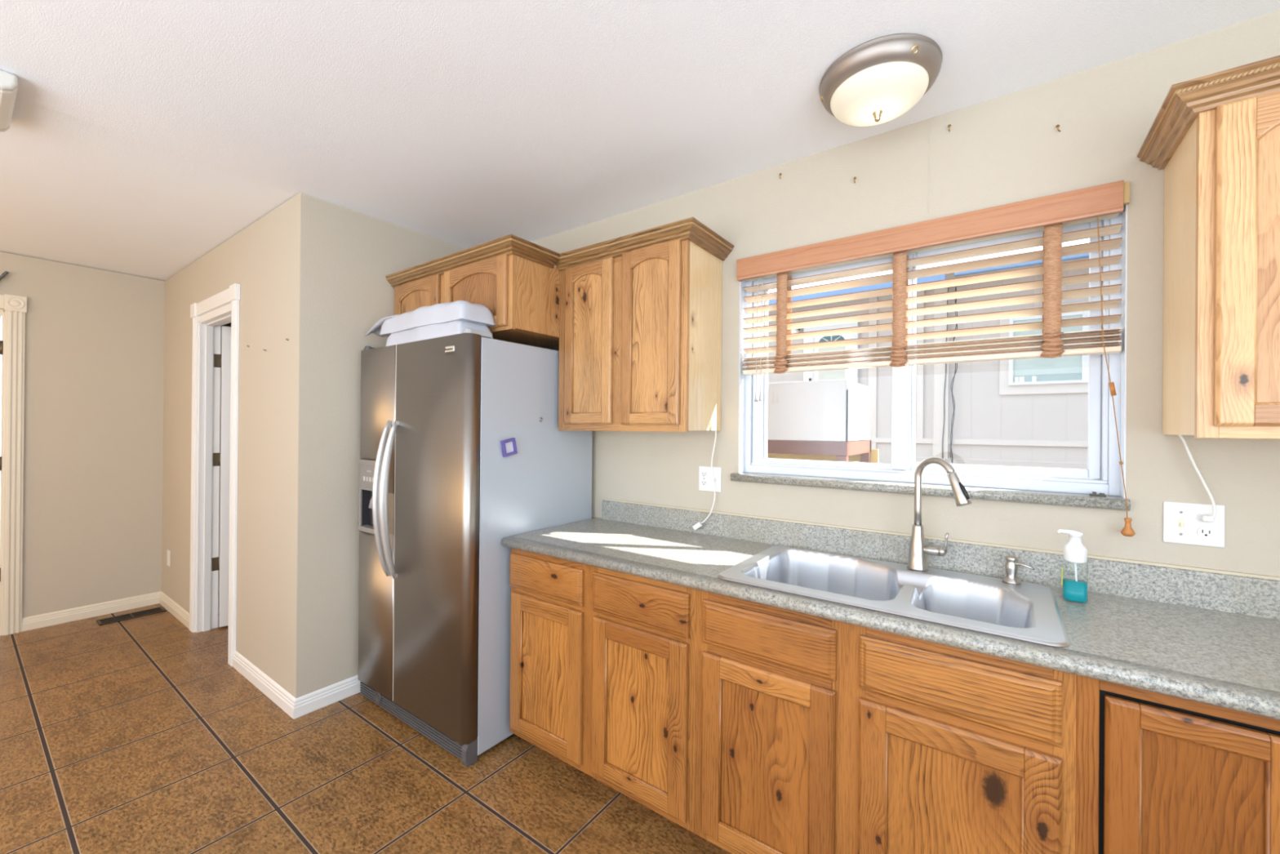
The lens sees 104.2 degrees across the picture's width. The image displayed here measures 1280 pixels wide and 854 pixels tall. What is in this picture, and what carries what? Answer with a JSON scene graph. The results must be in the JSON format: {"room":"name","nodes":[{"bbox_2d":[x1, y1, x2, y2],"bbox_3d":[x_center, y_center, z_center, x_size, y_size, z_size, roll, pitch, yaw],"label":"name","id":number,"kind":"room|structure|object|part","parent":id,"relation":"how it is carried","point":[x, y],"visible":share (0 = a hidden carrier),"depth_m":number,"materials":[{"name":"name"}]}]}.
{"room":"kitchen","nodes":[
{"label":"kitchen","id":0,"kind":"room"},
{"bbox_2d":[0,251,231,617],"bbox_3d":[-4.557,0.106,2.846,0.120,2.512,4.800,0,0,36],"label":"wall","id":1,"kind":"structure","parent":0,"point":[92,504],"depth_m":3.58,"materials":[{"name":"beige paint"}]},
{"bbox_2d":[0,315,3,581],"bbox_3d":[-4.442,0.311,2.936,0.054,2.085,0.843,0,0,36],"label":"door","id":2,"kind":"structure","parent":1,"relation":"in","point":[1,341],"depth_m":3.26,"materials":[{"name":"beige paint"}]},
{"bbox_2d":[0,271,8,280],"bbox_3d":[-4.169,-0.952,3.237,0.039,0.138,0.091,0,0,36],"label":"wall ornament","id":3,"kind":"object","parent":1,"relation":"attached to","point":[5,273],"visible":1,"depth_m":3.25,"materials":[{"name":"grey metal"}]},
{"bbox_2d":[0,293,26,635],"bbox_3d":[-4.464,0.245,2.949,0.153,2.235,1.038,0,0,36],"label":"trim","id":4,"kind":"structure","parent":1,"relation":"attached to","point":[13,319],"depth_m":3.29,"materials":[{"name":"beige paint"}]},
{"bbox_2d":[161,192,325,698],"bbox_3d":[-2.648,0.123,3.186,2.578,2.512,0.110,0,0,36],"label":"wall","id":5,"kind":"structure","parent":0,"point":[277,261],"depth_m":2.59,"materials":[{"name":"beige paint"}]},
{"bbox_2d":[22,591,189,631],"bbox_3d":[-3.588,1.326,3.364,0.860,0.090,0.686,0,0,36],"label":"baseboard","id":6,"kind":"structure","parent":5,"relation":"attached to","point":[28,623],"depth_m":3.58,"materials":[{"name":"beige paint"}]},
{"bbox_2d":[166,549,170,566],"bbox_3d":[-3.559,0.990,3.764,0.075,0.115,0.006,0,0,36],"label":"blank wall plate","id":7,"kind":"object","parent":5,"relation":"attached to","point":[168,554],"visible":1,"depth_m":3.75,"materials":[{"name":"white plastic"}]},
{"bbox_2d":[189,283,240,666],"bbox_3d":[-2.656,0.276,3.175,0.904,2.205,0.138,0,0,36],"label":"trim","id":8,"kind":"structure","parent":5,"relation":"attached to","point":[206,327],"depth_m":3.35,"materials":[{"name":"white paint"}]},
{"bbox_2d":[211,325,231,626],"bbox_3d":[-2.621,0.340,3.611,0.722,2.056,0.044,1,0,-38],"label":"door","id":9,"kind":"structure","parent":5,"relation":"in","point":[223,361],"depth_m":3.42,"materials":[{"name":"white paint"}]},
{"bbox_2d":[231,650,360,719],"bbox_3d":[-1.889,1.340,2.774,0.880,0.090,0.377,0,0,36],"label":"baseboard","id":10,"kind":"structure","parent":5,"relation":"attached to","point":[295,708],"depth_m":2.52,"materials":[{"name":"white paint"}]},
{"bbox_2d":[0,591,731,853],"bbox_3d":[-1.110,1.419,1.211,7.800,0.060,6.600,0,0,36],"label":"floor","id":11,"kind":"structure","parent":0,"point":[140,735],"depth_m":2.00,"materials":[{"name":"brown tile"}]},
{"bbox_2d":[96,606,166,625],"bbox_3d":[-3.683,1.368,3.617,0.140,0.006,0.340,0,0,36],"label":"floor vent","id":12,"kind":"object","parent":11,"relation":"in","point":[157,610],"visible":1,"depth_m":3.61,"materials":[{"name":"brown metal"}]},
{"bbox_2d":[357,328,592,767],"bbox_3d":[-0.877,0.492,2.571,0.919,1.803,0.863,0,0,36],"label":"refrigerator","id":13,"kind":"object","parent":11,"relation":"on","point":[439,496],"visible":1,"depth_m":2.21,"materials":[{"name":"grey metal"}]},
{"bbox_3d":[-1.330,0.345,2.484,0.224,0.359,0.042,0,0,36],"label":"dispenser frame","id":14,"kind":"part","parent":13,"relation":"part of","materials":[{"name":"grey plastic"}]},
{"bbox_3d":[-1.288,0.451,2.480,0.357,1.678,0.062,0,0,36],"label":"freezer door","id":15,"kind":"part","parent":13,"relation":"part of","materials":[{"name":"silver metal"}]},
{"bbox_3d":[-1.290,1.331,2.455,0.060,0.060,0.010,0,0,36],"label":"filter knob","id":16,"kind":"part","parent":13,"relation":"part of","materials":[{"name":"grey plastic"}]},
{"bbox_3d":[-1.208,0.337,2.333,0.026,0.737,0.088,0,0,36],"label":"handle","id":17,"kind":"part","parent":13,"relation":"part of","materials":[{"name":"silver metal"}]},
{"bbox_2d":[364,300,496,346],"bbox_3d":[-1.038,-0.472,2.389,0.856,0.169,0.188,0,0,36],"label":"storage container","id":18,"kind":"object","parent":13,"relation":"on","point":[448,318],"visible":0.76,"depth_m":2.20,"materials":[{"name":"plastic"}]},
{"bbox_2d":[500,437,517,457],"bbox_3d":[-0.575,0.089,2.191,0.016,0.084,0.084,0,0,36],"label":"magnet","id":19,"kind":"object","parent":13,"relation":"attached to","point":[508,446],"visible":1,"depth_m":2.19,"materials":[{"name":"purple plastic"}]},
{"bbox_2d":[505,441,513,453],"bbox_3d":[-0.579,0.089,2.194,0.006,0.054,0.054,0,0,36],"label":"picture","id":20,"kind":"object","parent":19,"relation":"attached to","point":[508,445],"depth_m":2.19},
{"bbox_2d":[510,547,696,832],"bbox_3d":[-0.028,0.962,2.136,0.921,0.876,0.603,0,0,36],"label":"base cabinet","id":21,"kind":"object","parent":11,"relation":"on","point":[602,661],"visible":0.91,"depth_m":1.84,"materials":[{"name":"brown wood"}]},
{"bbox_3d":[-0.393,1.008,2.038,0.288,0.474,0.010,0,0,36],"label":"bead molding","id":22,"kind":"part","parent":21,"relation":"part of","materials":[{"name":"brown wood"}]},
{"bbox_3d":[-0.389,1.000,2.044,0.286,0.488,0.006,0,0,36],"label":"door panel","id":23,"kind":"part","parent":21,"relation":"part of","materials":[{"name":"brown wood"}]},
{"bbox_3d":[-0.394,0.621,2.043,0.422,0.142,0.020,0,0,36],"label":"drawer","id":24,"kind":"part","parent":21,"relation":"part of","materials":[{"name":"brown wood"}]},
{"bbox_3d":[-0.392,1.008,2.039,0.410,0.588,0.019,0,0,36],"label":"cabinet door","id":25,"kind":"part","parent":21,"relation":"part of","materials":[{"name":"brown wood"}]},
{"bbox_3d":[-0.014,1.010,1.764,0.289,0.474,0.010,0,0,36],"label":"bead molding","id":26,"kind":"part","parent":21,"relation":"part of","materials":[{"name":"brown wood"}]},
{"bbox_3d":[-0.009,1.002,1.770,0.287,0.488,0.006,0,0,36],"label":"door panel","id":27,"kind":"part","parent":21,"relation":"part of","materials":[{"name":"brown wood"}]},
{"bbox_3d":[-0.013,1.010,1.766,0.411,0.588,0.019,0,0,36],"label":"cabinet door","id":28,"kind":"part","parent":21,"relation":"part of","materials":[{"name":"brown wood"}]},
{"bbox_3d":[-0.010,0.624,1.766,0.418,0.147,0.020,0,0,36],"label":"drawer","id":29,"kind":"part","parent":21,"relation":"part of","materials":[{"name":"brown wood"}]},
{"bbox_2d":[501,497,1279,719],"bbox_3d":[0.761,0.457,1.569,2.898,0.145,0.640,0,0,36],"label":"countertop","id":30,"kind":"structure","parent":21,"relation":"on","point":[1208,636],"depth_m":1.40,"materials":[{"name":"grey stone"}]},
{"bbox_2d":[717,545,1070,646],"bbox_3d":[0.753,0.589,1.578,0.885,0.208,0.545,0,0,36],"label":"sink","id":31,"kind":"object","parent":30,"relation":"in","point":[1024,611],"visible":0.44,"depth_m":1.59,"materials":[{"name":"silver metal"}]},
{"bbox_2d":[906,456,971,571],"bbox_3d":[0.992,0.292,1.647,0.076,0.388,0.209,1,0,-27],"label":"faucet","id":32,"kind":"object","parent":31,"relation":"on","point":[917,552],"visible":1,"depth_m":1.68,"materials":[{"name":"silver metal"}]},
{"bbox_3d":[0.977,0.218,1.656,0.024,0.240,0.141,1,0,-23],"label":"spout","id":33,"kind":"part","parent":32,"relation":"part of","materials":[{"name":"silver metal"}]},
{"bbox_3d":[0.993,0.392,1.678,0.080,0.082,0.030,0,0,36],"label":"lever handle","id":34,"kind":"part","parent":32,"relation":"part of","materials":[{"name":"silver metal"}]},
{"bbox_2d":[1001,555,1035,584],"bbox_3d":[1.182,0.446,1.559,0.081,0.082,0.048,0,0,36],"label":"soap dispenser","id":35,"kind":"object","parent":31,"relation":"on","point":[1011,564],"visible":1,"depth_m":1.56,"materials":[{"name":"silver metal"}]},
{"bbox_3d":[1.190,0.430,1.543,0.011,0.016,0.051,1,0,-34],"label":"dispenser spout","id":36,"kind":"part","parent":35,"relation":"part of","materials":[{"name":"silver metal"}]},
{"bbox_2d":[1056,528,1088,603],"bbox_3d":[1.234,0.394,1.426,0.070,0.201,0.051,0,0,36],"label":"hand soap bottle","id":37,"kind":"object","parent":30,"relation":"on","point":[1075,589],"visible":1,"depth_m":1.41,"materials":[{"name":"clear plastic"}]},
{"bbox_2d":[694,589,1076,853],"bbox_3d":[0.729,0.967,1.589,0.945,0.876,0.603,0,0,36],"label":"base cabinet","id":38,"kind":"object","parent":11,"relation":"on","point":[815,735],"visible":0.88,"depth_m":1.31,"materials":[{"name":"brown wood"}]},
{"bbox_3d":[0.366,1.017,1.490,0.292,0.466,0.010,0,0,36],"label":"bead molding","id":39,"kind":"part","parent":38,"relation":"part of","materials":[{"name":"brown wood"}]},
{"bbox_3d":[0.370,1.009,1.496,0.290,0.480,0.006,0,0,36],"label":"door panel","id":40,"kind":"part","parent":38,"relation":"part of","materials":[{"name":"brown wood"}]},
{"bbox_3d":[0.367,1.017,1.491,0.414,0.580,0.019,0,0,36],"label":"cabinet door","id":41,"kind":"part","parent":38,"relation":"part of","materials":[{"name":"brown wood"}]},
{"bbox_3d":[0.370,0.628,1.492,0.415,0.138,0.020,0,0,36],"label":"drawer","id":42,"kind":"part","parent":38,"relation":"part of","materials":[{"name":"brown wood"}]},
{"bbox_3d":[0.756,1.011,1.217,0.292,0.483,0.006,0,0,36],"label":"door panel","id":43,"kind":"part","parent":38,"relation":"part of","materials":[{"name":"brown wood"}]},
{"bbox_3d":[0.752,1.018,1.211,0.294,0.469,0.010,0,0,36],"label":"bead molding","id":44,"kind":"part","parent":38,"relation":"part of","materials":[{"name":"brown wood"}]},
{"bbox_3d":[0.753,1.019,1.213,0.416,0.583,0.019,0,0,36],"label":"cabinet door","id":45,"kind":"part","parent":38,"relation":"part of","materials":[{"name":"brown wood"}]},
{"bbox_3d":[0.756,0.631,1.213,0.415,0.143,0.020,0,0,36],"label":"drawer","id":46,"kind":"part","parent":38,"relation":"part of","materials":[{"name":"brown wood"}]},
{"bbox_2d":[1075,674,1279,853],"bbox_3d":[1.422,0.973,1.093,0.761,0.876,0.597,0,0,36],"label":"base cabinet","id":47,"kind":"object","parent":11,"relation":"on","point":[1157,773],"visible":0.85,"depth_m":1.00,"materials":[{"name":"brown wood"}]},
{"bbox_3d":[1.097,0.933,0.979,0.180,0.677,0.006,0,0,36],"label":"door panel","id":48,"kind":"part","parent":47,"relation":"part of","materials":[{"name":"brown wood"}]},
{"bbox_3d":[1.092,0.941,0.972,0.182,0.663,0.010,0,0,36],"label":"bead molding","id":49,"kind":"part","parent":47,"relation":"part of","materials":[{"name":"brown wood"}]},
{"bbox_2d":[321,200,465,688],"bbox_3d":[-1.337,0.134,2.894,0.110,2.512,0.952,0,0,36],"label":"wall","id":50,"kind":"structure","parent":0,"point":[362,250],"depth_m":2.57,"materials":[{"name":"beige paint"}]},
{"bbox_2d":[0,0,1279,280],"bbox_3d":[-1.088,-1.161,1.215,7.800,0.083,6.600,0,0,36],"label":"ceiling","id":51,"kind":"structure","parent":0,"point":[142,137],"depth_m":1.68,"materials":[{"name":"white paint"}]},
{"bbox_2d":[0,69,17,131],"bbox_3d":[-2.229,-1.099,1.620,0.415,0.059,0.242,0,0,36],"label":"ceiling fixture","id":52,"kind":"object","parent":51,"relation":"attached to","point":[8,82],"visible":1,"depth_m":1.63,"materials":[{"name":"white"}]},
{"bbox_2d":[818,33,942,126],"bbox_3d":[0.748,-1.032,1.569,0.348,0.142,0.348,0,0,36],"label":"ceiling light","id":53,"kind":"object","parent":51,"relation":"attached to","point":[877,81],"visible":1,"depth_m":1.48,"materials":[{"name":"beige glass"}]},
{"bbox_2d":[530,10,1279,577],"bbox_3d":[1.023,0.152,1.864,5.122,2.512,0.140,0,0,36],"label":"wall","id":54,"kind":"structure","parent":0,"point":[1008,148],"depth_m":1.65,"materials":[{"name":"beige paint"}]},
{"bbox_2d":[385,234,559,351],"bbox_3d":[-0.777,-0.624,2.677,1.040,0.385,0.654,0,0,36],"label":"upper cabinet","id":55,"kind":"object","parent":54,"relation":"attached to","point":[517,278],"visible":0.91,"depth_m":2.32,"materials":[{"name":"brown wood"}]},
{"bbox_3d":[-1.179,-0.611,2.617,0.311,0.233,0.012,0,0,36],"label":"bead molding","id":56,"kind":"part","parent":55,"relation":"part of","materials":[{"name":"brown wood"}]},
{"bbox_3d":[-1.175,-0.618,2.623,0.309,0.246,0.006,0,0,36],"label":"door panel","id":57,"kind":"part","parent":55,"relation":"part of","materials":[{"name":"brown wood"}]},
{"bbox_3d":[-1.178,-0.610,2.619,0.417,0.318,0.019,0,0,36],"label":"cabinet door","id":58,"kind":"part","parent":55,"relation":"part of","materials":[{"name":"brown wood"}]},
{"bbox_3d":[-0.881,-0.789,2.532,1.040,0.058,0.295,0,0,36],"label":"crown molding","id":59,"kind":"part","parent":55,"relation":"part of","materials":[{"name":"brown wood"}]},
{"bbox_3d":[-0.779,-0.608,2.329,0.364,0.233,0.012,0,0,36],"label":"bead molding","id":60,"kind":"part","parent":55,"relation":"part of","materials":[{"name":"brown wood"}]},
{"bbox_3d":[-0.774,-0.615,2.335,0.362,0.246,0.006,0,0,36],"label":"door panel","id":61,"kind":"part","parent":55,"relation":"part of","materials":[{"name":"brown wood"}]},
{"bbox_3d":[-0.778,-0.607,2.330,0.470,0.318,0.019,0,0,36],"label":"cabinet door","id":62,"kind":"part","parent":55,"relation":"part of","materials":[{"name":"brown wood"}]},
{"bbox_3d":[-0.953,-0.603,2.482,0.983,0.339,0.020,0,0,36],"label":"frame","id":63,"kind":"part","parent":55,"relation":"part of","materials":[{"name":"brown wood"}]},
{"bbox_2d":[555,217,733,431],"bbox_3d":[-0.005,-0.396,2.297,0.774,0.830,0.367,0,0,36],"label":"upper cabinet","id":64,"kind":"object","parent":54,"relation":"attached to","point":[640,313],"visible":1,"depth_m":2.14,"materials":[{"name":"brown wood"}]},
{"bbox_3d":[-0.243,-0.386,2.295,0.197,0.657,0.012,0,0,36],"label":"bead molding","id":65,"kind":"part","parent":64,"relation":"part of","materials":[{"name":"brown wood"}]},
{"bbox_3d":[-0.238,-0.394,2.301,0.195,0.670,0.006,0,0,36],"label":"door panel","id":66,"kind":"part","parent":64,"relation":"part of","materials":[{"name":"brown wood"}]},
{"bbox_3d":[-0.242,-0.386,2.297,0.287,0.742,0.019,0,0,36],"label":"cabinet door","id":67,"kind":"part","parent":64,"relation":"part of","materials":[{"name":"brown wood"}]},
{"bbox_3d":[-0.097,-0.374,2.217,0.717,0.784,0.020,0,0,36],"label":"frame","id":68,"kind":"part","parent":64,"relation":"part of","materials":[{"name":"brown wood"}]},
{"bbox_3d":[-0.002,-0.782,2.297,0.774,0.058,0.367,0,0,36],"label":"crown molding","id":69,"kind":"part","parent":64,"relation":"part of","materials":[{"name":"brown wood"}]},
{"bbox_3d":[0.039,-0.385,2.092,0.204,0.665,0.012,0,0,36],"label":"bead molding","id":70,"kind":"part","parent":64,"relation":"part of","materials":[{"name":"brown wood"}]},
{"bbox_3d":[0.043,-0.393,2.098,0.202,0.678,0.006,0,0,36],"label":"door panel","id":71,"kind":"part","parent":64,"relation":"part of","materials":[{"name":"brown wood"}]},
{"bbox_3d":[0.040,-0.385,2.093,0.294,0.750,0.019,0,0,36],"label":"cabinet door","id":72,"kind":"part","parent":64,"relation":"part of","materials":[{"name":"brown wood"}]},
{"bbox_2d":[692,430,716,530],"bbox_3d":[0.291,0.241,2.255,0.110,0.460,0.022,0,0,26],"label":"cord","id":73,"kind":"object","parent":64,"relation":"hanging from","point":[698,525],"visible":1,"depth_m":2.24,"materials":[{"name":"white plastic"}]},
{"bbox_2d":[692,521,702,530],"bbox_3d":[0.261,0.450,2.268,0.045,0.040,0.016,0,0,36],"label":"plug","id":74,"kind":"object","parent":73,"relation":"attached to","point":[698,525],"depth_m":2.26,"materials":[{"name":"white plastic"}]},
{"bbox_2d":[698,466,721,492],"bbox_3d":[0.317,0.237,2.276,0.114,0.113,0.016,0,0,36],"label":"outlet plate","id":75,"kind":"object","parent":54,"relation":"attached to","point":[705,479],"visible":0.98,"depth_m":2.28,"materials":[{"name":"white plastic"}]},
{"bbox_2d":[700,480,706,485],"bbox_3d":[0.295,0.257,2.294,0.033,0.025,0.004,0,0,36],"label":"receptacle","id":76,"kind":"object","parent":75,"relation":"attached to","point":[703,482],"depth_m":2.29,"materials":[{"name":"white plastic"}]},
{"bbox_2d":[700,471,707,476],"bbox_3d":[0.295,0.217,2.294,0.033,0.025,0.004,0,0,36],"label":"receptacle","id":77,"kind":"object","parent":75,"relation":"attached to","point":[703,473],"depth_m":2.29,"materials":[{"name":"white plastic"}]},
{"bbox_2d":[928,118,930,220],"bbox_3d":[1.032,-0.916,1.779,0.004,0.368,0.001,0,0,36],"label":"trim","id":78,"kind":"structure","parent":54,"relation":"attached to","point":[929,118],"depth_m":1.78,"materials":[{"name":"beige paint"}]},
{"bbox_2d":[730,472,1130,511],"bbox_3d":[0.935,0.225,1.851,1.264,0.034,0.094,0,0,36],"label":"window sill","id":79,"kind":"structure","parent":54,"relation":"attached to","point":[1062,499],"depth_m":1.72,"materials":[{"name":"grey stone"}]},
{"bbox_2d":[737,204,1127,497],"bbox_3d":[0.960,-0.245,1.867,1.238,0.906,0.069,0,0,36],"label":"trim","id":80,"kind":"structure","parent":54,"relation":"attached to","point":[1124,214],"depth_m":1.52,"materials":[{"name":"white paint"}]},
{"bbox_2d":[744,212,1121,496],"bbox_3d":[0.998,-0.244,1.921,1.236,0.905,0.082,0,0,36],"label":"window","id":81,"kind":"structure","parent":54,"relation":"in","point":[1102,474],"depth_m":1.80,"materials":[{"name":"white plastic"}]},
{"bbox_3d":[0.765,-0.253,2.073,0.620,0.827,0.024,0,0,36],"label":"sash","id":82,"kind":"part","parent":81,"relation":"part of","materials":[{"name":"white plastic"}]},
{"bbox_2d":[736,180,1135,536],"bbox_3d":[0.943,-0.207,1.834,1.254,1.039,0.111,0,0,36],"label":"window blind","id":83,"kind":"object","parent":81,"relation":"attached to","point":[1050,214],"visible":1,"depth_m":1.74,"materials":[{"name":"brown wood"}]},
{"bbox_3d":[0.504,-0.393,2.145,0.007,0.505,0.002,0,0,9],"label":"lift cord","id":84,"kind":"part","parent":83,"relation":"part of","materials":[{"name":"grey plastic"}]},
{"bbox_3d":[0.520,-0.395,2.134,0.007,0.502,0.002,0,0,9],"label":"lift cord","id":85,"kind":"part","parent":83,"relation":"part of","materials":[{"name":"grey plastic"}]},
{"bbox_3d":[0.956,-0.237,1.856,1.210,0.017,0.052,0,0,36],"label":"rail","id":86,"kind":"part","parent":83,"relation":"part of","materials":[{"name":"brown wood"}]},
{"bbox_3d":[1.388,-0.184,1.466,0.070,0.900,0.008,0,0,39],"label":"pull cord","id":87,"kind":"part","parent":83,"relation":"part of","materials":[{"name":"brown plastic"}]},
{"bbox_3d":[1.260,-0.249,1.753,0.534,0.827,0.024,0,0,36],"label":"sash","id":88,"kind":"part","parent":81,"relation":"part of","materials":[{"name":"white plastic"}]},
{"bbox_2d":[601,499,1279,619],"bbox_3d":[0.960,0.445,1.807,2.852,0.102,0.020,0,0,36],"label":"backsplash","id":89,"kind":"structure","parent":54,"relation":"attached to","point":[1240,594],"depth_m":1.64,"materials":[{"name":"grey stone"}]},
{"bbox_2d":[1088,491,1106,496],"bbox_3d":[1.398,0.205,1.524,0.037,0.012,0.020,0,0,36],"label":"window latch","id":90,"kind":"object","parent":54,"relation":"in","point":[1094,493],"depth_m":1.52,"materials":[{"name":"grey metal"}]},
{"bbox_2d":[1163,501,1225,547],"bbox_3d":[1.544,0.271,1.390,0.118,0.116,0.016,0,0,36],"label":"outlet","id":91,"kind":"object","parent":54,"relation":"attached to","point":[1183,523],"visible":1,"depth_m":1.39,"materials":[{"name":"white plastic"}]},
{"bbox_2d":[1177,518,1183,528],"bbox_3d":[1.523,0.271,1.402,0.011,0.026,0.012,0,0,36],"label":"toggle switch","id":92,"kind":"object","parent":91,"relation":"attached to","point":[1180,521],"depth_m":1.40,"materials":[{"name":"beige plastic"}]},
{"bbox_2d":[1177,435,1216,522],"bbox_3d":[1.533,0.139,1.378,0.077,0.240,0.026,0,0,26],"label":"cord","id":93,"kind":"object","parent":91,"relation":"attached to","point":[1203,517],"visible":0.94,"depth_m":1.36,"materials":[{"name":"white plastic"}]},
{"bbox_2d":[1196,527,1214,537],"bbox_3d":[1.563,0.291,1.378,0.033,0.025,0.004,0,0,36],"label":"receptacle","id":94,"kind":"object","parent":91,"relation":"attached to","point":[1201,531],"depth_m":1.38,"materials":[{"name":"white plastic"}]},
{"bbox_2d":[1196,512,1214,522],"bbox_3d":[1.564,0.251,1.378,0.033,0.025,0.004,0,0,36],"label":"receptacle","id":95,"kind":"object","parent":91,"relation":"attached to","point":[1198,514],"depth_m":1.38,"materials":[{"name":"white plastic"}]},
{"bbox_2d":[1137,55,1279,439],"bbox_3d":[1.683,-0.385,1.078,0.819,0.827,0.367,0,0,36],"label":"upper cabinet","id":96,"kind":"object","parent":54,"relation":"attached to","point":[1215,138],"visible":1,"depth_m":1.15,"materials":[{"name":"brown wood"}]},
{"bbox_3d":[1.686,-0.769,1.079,0.819,0.058,0.367,0,0,36],"label":"crown molding","id":97,"kind":"part","parent":96,"relation":"part of","materials":[{"name":"brown wood"}]},
{"bbox_3d":[1.636,-0.362,0.967,0.762,0.781,0.020,0,0,36],"label":"frame","id":98,"kind":"part","parent":96,"relation":"part of","materials":[{"name":"brown wood"}]},
{"bbox_3d":[1.474,-0.372,1.059,0.338,0.743,0.019,0,0,36],"label":"cabinet door","id":99,"kind":"part","parent":96,"relation":"part of","materials":[{"name":"brown wood"}]},
{"bbox_3d":[1.472,-0.373,1.057,0.232,0.658,0.012,0,0,36],"label":"bead molding","id":100,"kind":"part","parent":96,"relation":"part of","materials":[{"name":"brown wood"}]},
{"bbox_3d":[1.477,-0.381,1.063,0.230,0.671,0.006,0,0,36],"label":"door panel","id":101,"kind":"part","parent":96,"relation":"part of","materials":[{"name":"brown wood"}]},
{"label":"outside","id":102,"kind":"structure","parent":0,"visible":0},
{"bbox_3d":[5.899,2.261,8.196,28.000,0.100,15.858,0,0,36],"label":"ground","id":103,"kind":"structure","parent":102,"visible":0},
{"bbox_2d":[756,440,879,480],"bbox_3d":[0.884,1.115,2.844,0.758,2.088,0.582,0,0,36],"label":"stand","id":104,"kind":"object","parent":103,"relation":"on","point":[857,451],"visible":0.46,"depth_m":2.59,"materials":[{"name":"brown wood"}]},
{"bbox_2d":[767,379,869,441],"bbox_3d":[0.877,-0.080,2.847,0.728,0.302,0.560,0,0,36],"label":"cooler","id":105,"kind":"object","parent":104,"relation":"on","point":[833,410],"visible":0.67,"depth_m":2.53,"materials":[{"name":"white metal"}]},
{"bbox_3d":[0.878,-0.079,2.849,0.728,0.292,0.556,0,0,36],"label":"panel","id":106,"kind":"part","parent":105,"relation":"part of","materials":[{"name":"grey"}]},
{"bbox_3d":[0.872,0.106,2.848,0.722,0.070,0.562,0,0,36],"label":"stand rail","id":107,"kind":"part","parent":104,"relation":"part of","materials":[{"name":"brown wood"}]},
{"bbox_3d":[0.984,1.150,2.442,0.045,2.018,0.045,0,0,36],"label":"leg","id":108,"kind":"part","parent":104,"relation":"part of","materials":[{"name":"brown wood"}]},
{"bbox_3d":[1.288,1.153,2.864,0.045,2.018,0.045,0,0,36],"label":"leg","id":109,"kind":"part","parent":104,"relation":"part of","materials":[{"name":"brown wood"}]},
{"bbox_2d":[768,253,1088,493],"bbox_3d":[6.606,0.264,3.174,25.000,3.890,3.600,0,0,36],"label":"house","id":110,"kind":"structure","parent":103,"relation":"on","point":[1028,412],"depth_m":4.15,"materials":[{"name":"beige"}]},
{"bbox_2d":[791,328,799,333],"bbox_3d":[1.566,-0.962,5.013,0.080,0.100,0.128,0,0,36],"label":"lamp","id":111,"kind":"object","parent":110,"relation":"attached to","point":[793,331],"visible":0.43,"depth_m":4.96,"materials":[{"name":"white plastic"}]},
{"bbox_3d":[1.847,-0.005,4.856,0.510,2.050,0.045,0,0,36],"label":"door casing","id":112,"kind":"part","parent":110,"relation":"part of","materials":[{"name":"white plastic"}]},
{"bbox_3d":[1.857,-0.430,4.841,0.250,0.700,0.004,0,0,36],"label":"glass","id":113,"kind":"part","parent":110,"relation":"part of","materials":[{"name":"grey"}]},
{"bbox_3d":[1.863,0.040,4.854,0.340,1.960,0.030,0,0,36],"label":"door","id":114,"kind":"part","parent":110,"relation":"part of","materials":[{"name":"white"}]},
{"bbox_2d":[942,287,948,457],"bbox_3d":[2.624,-0.444,4.284,0.041,1.500,0.007,0,0,36],"label":"hanging cable","id":115,"kind":"object","parent":110,"relation":"hanging from","point":[948,287],"visible":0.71,"depth_m":4.29,"materials":[{"name":"black plastic"}]},
{"bbox_2d":[950,286,957,462],"bbox_3d":[2.674,-0.444,4.245,0.049,1.501,0.010,0,0,36],"label":"hanging cable","id":116,"kind":"object","parent":110,"relation":"hanging from","point":[955,371],"visible":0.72,"depth_m":4.25,"materials":[{"name":"black plastic"}]},
{"bbox_3d":[1.719,1.219,4.957,15.000,1.900,0.012,0,0,36],"label":"skirting","id":117,"kind":"part","parent":110,"relation":"part of","materials":[{"name":"white"}]},
{"bbox_2d":[1019,376,1024,382],"bbox_3d":[3.048,-0.379,3.981,0.032,0.043,0.005,0,0,36],"label":"jar","id":118,"kind":"object","parent":110,"relation":"on","point":[1021,378],"depth_m":3.98,"materials":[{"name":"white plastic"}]},
{"bbox_3d":[3.193,-0.605,3.905,0.610,0.690,0.020,0,0,36],"label":"window casing","id":119,"kind":"part","parent":110,"relation":"part of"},
{"bbox_3d":[3.177,-0.607,3.897,0.417,0.505,0.004,0,0,36],"label":"pane","id":120,"kind":"part","parent":110,"relation":"part of","materials":[{"name":"teal"}]},
{"bbox_2d":[1013,315,1082,375],"bbox_3d":[3.175,-0.635,3.894,0.417,0.450,0.002,0,0,36],"label":"window","id":121,"kind":"structure","parent":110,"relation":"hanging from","point":[1069,365],"depth_m":3.90,"materials":[{"name":"white"}]}
]}

